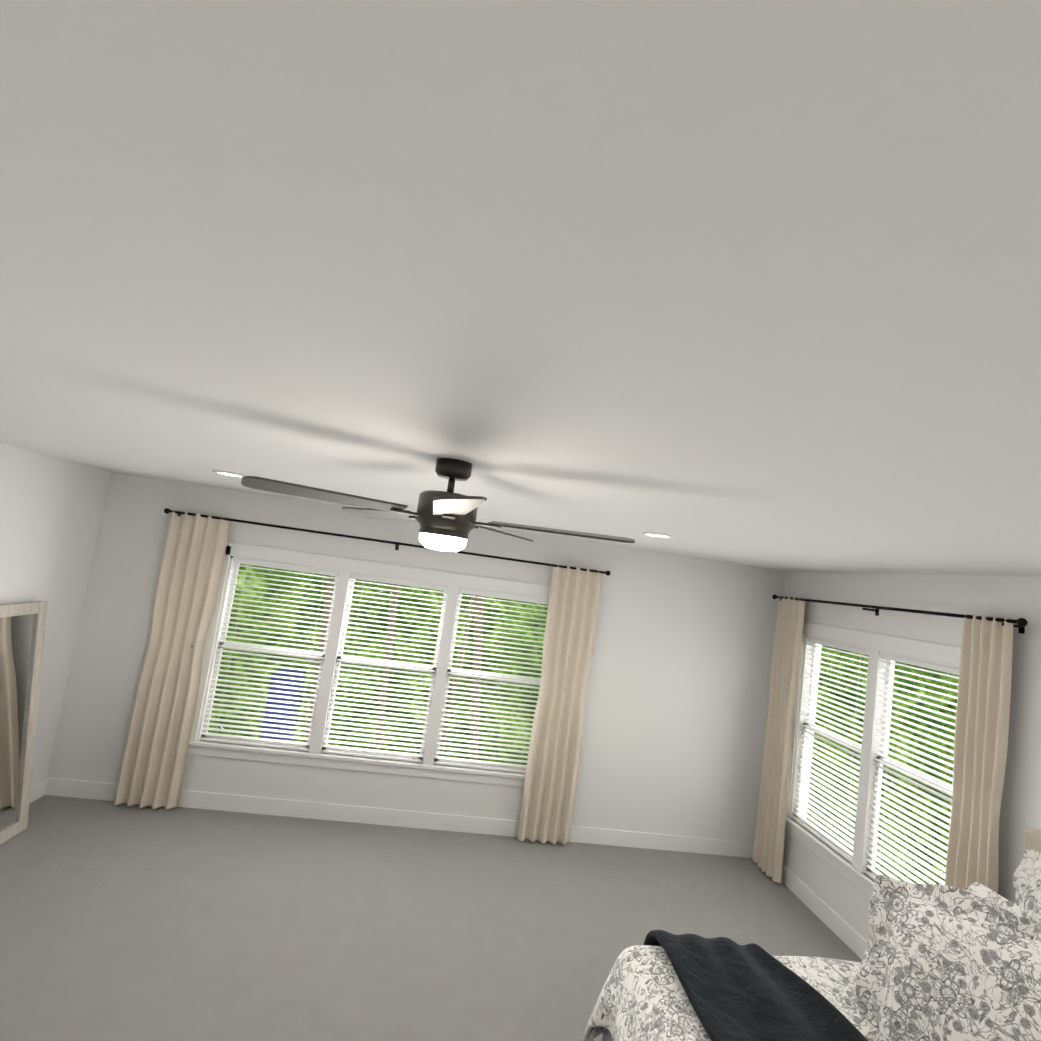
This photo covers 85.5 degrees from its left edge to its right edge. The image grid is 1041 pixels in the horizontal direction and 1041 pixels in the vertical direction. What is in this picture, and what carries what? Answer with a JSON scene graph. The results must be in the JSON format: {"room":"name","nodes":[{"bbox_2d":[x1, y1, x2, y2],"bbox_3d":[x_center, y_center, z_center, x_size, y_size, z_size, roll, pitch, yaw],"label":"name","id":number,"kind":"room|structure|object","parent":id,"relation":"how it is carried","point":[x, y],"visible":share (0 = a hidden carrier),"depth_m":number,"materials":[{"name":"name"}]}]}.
{"room":"bedroom","nodes":[
{"label":"bedroom","id":0,"kind":"room"},
{"bbox_2d":[0,442,110,785],"bbox_3d":[-3.517,0.700,1.985,0.150,2.740,5.680,8,-5,-6],"label":"wall","id":1,"kind":"structure","parent":0,"point":[51,510],"depth_m":4.43,"materials":[{"name":"paint"}]},
{"bbox_2d":[29,777,48,803],"bbox_3d":[-3.613,1.994,1.869,0.015,0.140,5.610,8,-5,-6],"label":"baseboard","id":2,"kind":"structure","parent":1,"relation":"attached to","point":[39,789],"depth_m":4.59,"materials":[{"name":"white wood"}]},
{"bbox_2d":[48,472,784,841],"bbox_3d":[-0.673,1.395,5.208,6.620,2.740,0.150,8,-5,-6],"label":"wall","id":3,"kind":"structure","parent":0,"point":[676,706],"depth_m":5.25,"materials":[{"name":"paint"}]},
{"bbox_2d":[188,542,550,786],"bbox_3d":[-1.218,1.325,5.130,3.190,1.835,0.190,8,-5,-6],"label":"window unit","id":4,"kind":"structure","parent":3,"relation":"in","point":[346,572],"depth_m":5.06,"materials":[{"name":"white plastic"}]},
{"bbox_2d":[164,508,610,646],"bbox_3d":[-1.196,0.750,5.051,3.978,1.148,0.139,8,-5,-6],"label":"curtain rod","id":5,"kind":"object","parent":3,"relation":"attached to","point":[179,513],"visible":0.75,"depth_m":5.03,"materials":[{"name":"black metal"}]},
{"bbox_2d":[114,510,230,809],"bbox_3d":[-2.938,1.156,4.771,0.499,2.463,0.069,8,-5,-6],"label":"curtain","id":6,"kind":"object","parent":5,"relation":"hanging from","point":[152,770],"visible":1,"depth_m":4.76,"materials":[{"name":"fabric"}]},
{"bbox_2d":[518,564,602,844],"bbox_3d":[0.376,1.649,5.121,0.479,2.463,0.069,8,-5,-6],"label":"curtain","id":7,"kind":"object","parent":5,"relation":"hanging from","point":[550,782],"visible":1,"depth_m":5.12,"materials":[{"name":"fabric"}]},
{"bbox_2d":[45,777,753,857],"bbox_3d":[-0.842,2.671,5.008,6.320,0.140,0.015,8,-5,-6],"label":"baseboard","id":8,"kind":"structure","parent":3,"relation":"attached to","point":[57,786],"depth_m":4.97,"materials":[{"name":"white wood"}]},
{"bbox_2d":[0,795,861,1040],"bbox_3d":[-0.529,2.574,2.191,6.620,0.100,5.980,8,-5,-6],"label":"floor","id":9,"kind":"structure","parent":0,"point":[123,922],"depth_m":3.61,"materials":[{"name":"carpet"}]},
{"bbox_2d":[0,601,46,844],"bbox_3d":[-3.589,1.410,3.830,0.045,1.660,0.760,2,-5,-7],"label":"floor mirror","id":10,"kind":"object","parent":9,"relation":"on","point":[22,629],"visible":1,"depth_m":4.04,"materials":[{"name":"white wood"}]},
{"bbox_2d":[582,828,1040,1040],"bbox_3d":[1.587,2.116,1.717,2.304,1.545,2.247,8,-5,-6],"label":"bed","id":11,"kind":"object","parent":9,"relation":"on","point":[956,964],"visible":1,"depth_m":2.18,"materials":[{"name":"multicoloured fabric"}]},
{"bbox_2d":[582,945,1040,1040],"bbox_3d":[1.475,2.307,1.689,2.144,0.767,2.258,8,-5,-6],"label":"comforter","id":12,"kind":"object","parent":11,"relation":"on","point":[650,992],"depth_m":2.32,"materials":[{"name":"white fabric"}]},
{"bbox_2d":[0,0,1040,575],"bbox_3d":[-0.140,-0.228,2.452,6.620,0.100,5.980,8,-5,-6],"label":"ceiling","id":13,"kind":"structure","parent":0,"point":[752,282],"depth_m":0.70,"materials":[{"name":"paint"}]},
{"bbox_2d":[212,470,245,477],"bbox_3d":[-1.895,-0.301,3.676,0.210,0.010,0.210,8,-5,-6],"label":"recessed light","id":14,"kind":"object","parent":13,"relation":"in","point":[232,474],"visible":0.92,"depth_m":3.64,"materials":[{"name":"white plastic"}]},
{"bbox_2d":[241,458,634,551],"bbox_3d":[-0.255,-0.055,2.078,1.346,0.340,1.313,8,-5,-6],"label":"ceiling fan","id":15,"kind":"object","parent":13,"relation":"hanging from","point":[446,520],"visible":1,"depth_m":2.02,"materials":[{"name":"brown metal"}]},
{"bbox_2d":[642,532,673,537],"bbox_3d":[0.921,0.100,3.783,0.210,0.010,0.210,8,-5,-6],"label":"recessed light","id":16,"kind":"object","parent":13,"relation":"in","point":[657,535],"visible":1,"depth_m":3.75,"materials":[{"name":"white plastic"}]},
{"bbox_2d":[783,571,1040,946],"bbox_3d":[2.848,1.647,2.658,0.150,2.740,5.680,8,-5,-6],"label":"wall","id":17,"kind":"structure","parent":0,"point":[830,886],"depth_m":3.71,"materials":[{"name":"paint"}]},
{"bbox_2d":[781,865,867,959],"bbox_3d":[2.589,2.916,2.525,0.015,0.140,5.610,8,-5,-6],"label":"baseboard","id":18,"kind":"structure","parent":17,"relation":"attached to","point":[850,937],"depth_m":4.36,"materials":[{"name":"white wood"}]},
{"bbox_2d":[785,622,960,901],"bbox_3d":[2.643,1.776,4.220,0.190,1.835,1.900,8,-5,-6],"label":"window unit","id":19,"kind":"structure","parent":17,"relation":"in","point":[884,652],"depth_m":4.19,"materials":[{"name":"white plastic"}]},
{"bbox_2d":[772,594,1027,633],"bbox_3d":[2.598,1.203,4.258,0.139,1.148,2.468,8,-5,-6],"label":"curtain rod","id":20,"kind":"object","parent":17,"relation":"attached to","point":[1021,623],"visible":0.75,"depth_m":3.78,"materials":[{"name":"black metal"}]},
{"bbox_2d":[752,596,804,883],"bbox_3d":[2.353,1.925,5.132,0.069,2.463,0.399,8,-5,-6],"label":"curtain","id":21,"kind":"object","parent":20,"relation":"hanging from","point":[768,850],"visible":1,"depth_m":5.10,"materials":[{"name":"fabric"}]},
{"bbox_2d":[945,614,1012,900],"bbox_3d":[2.578,1.777,3.213,0.069,2.463,0.319,8,-5,-6],"label":"curtain","id":22,"kind":"object","parent":20,"relation":"hanging from","point":[982,721],"visible":0.73,"depth_m":3.23,"materials":[{"name":"fabric"}]},
{"label":"outside","id":23,"kind":"structure","parent":0,"visible":0},
{"bbox_2d":[260,575,483,759],"bbox_3d":[-4.987,0.479,8.655,15.242,14.014,5.240,8,-5,-6],"label":"prop","id":24,"kind":"object","parent":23,"point":[384,672],"visible":0.1,"depth_m":9.57,"materials":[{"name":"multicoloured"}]},
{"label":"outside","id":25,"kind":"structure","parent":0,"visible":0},
{"bbox_2d":[208,564,958,904],"bbox_3d":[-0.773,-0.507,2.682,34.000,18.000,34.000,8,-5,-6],"label":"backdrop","id":26,"kind":"structure","parent":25,"point":[434,604],"depth_m":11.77,"materials":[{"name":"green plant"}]}
]}

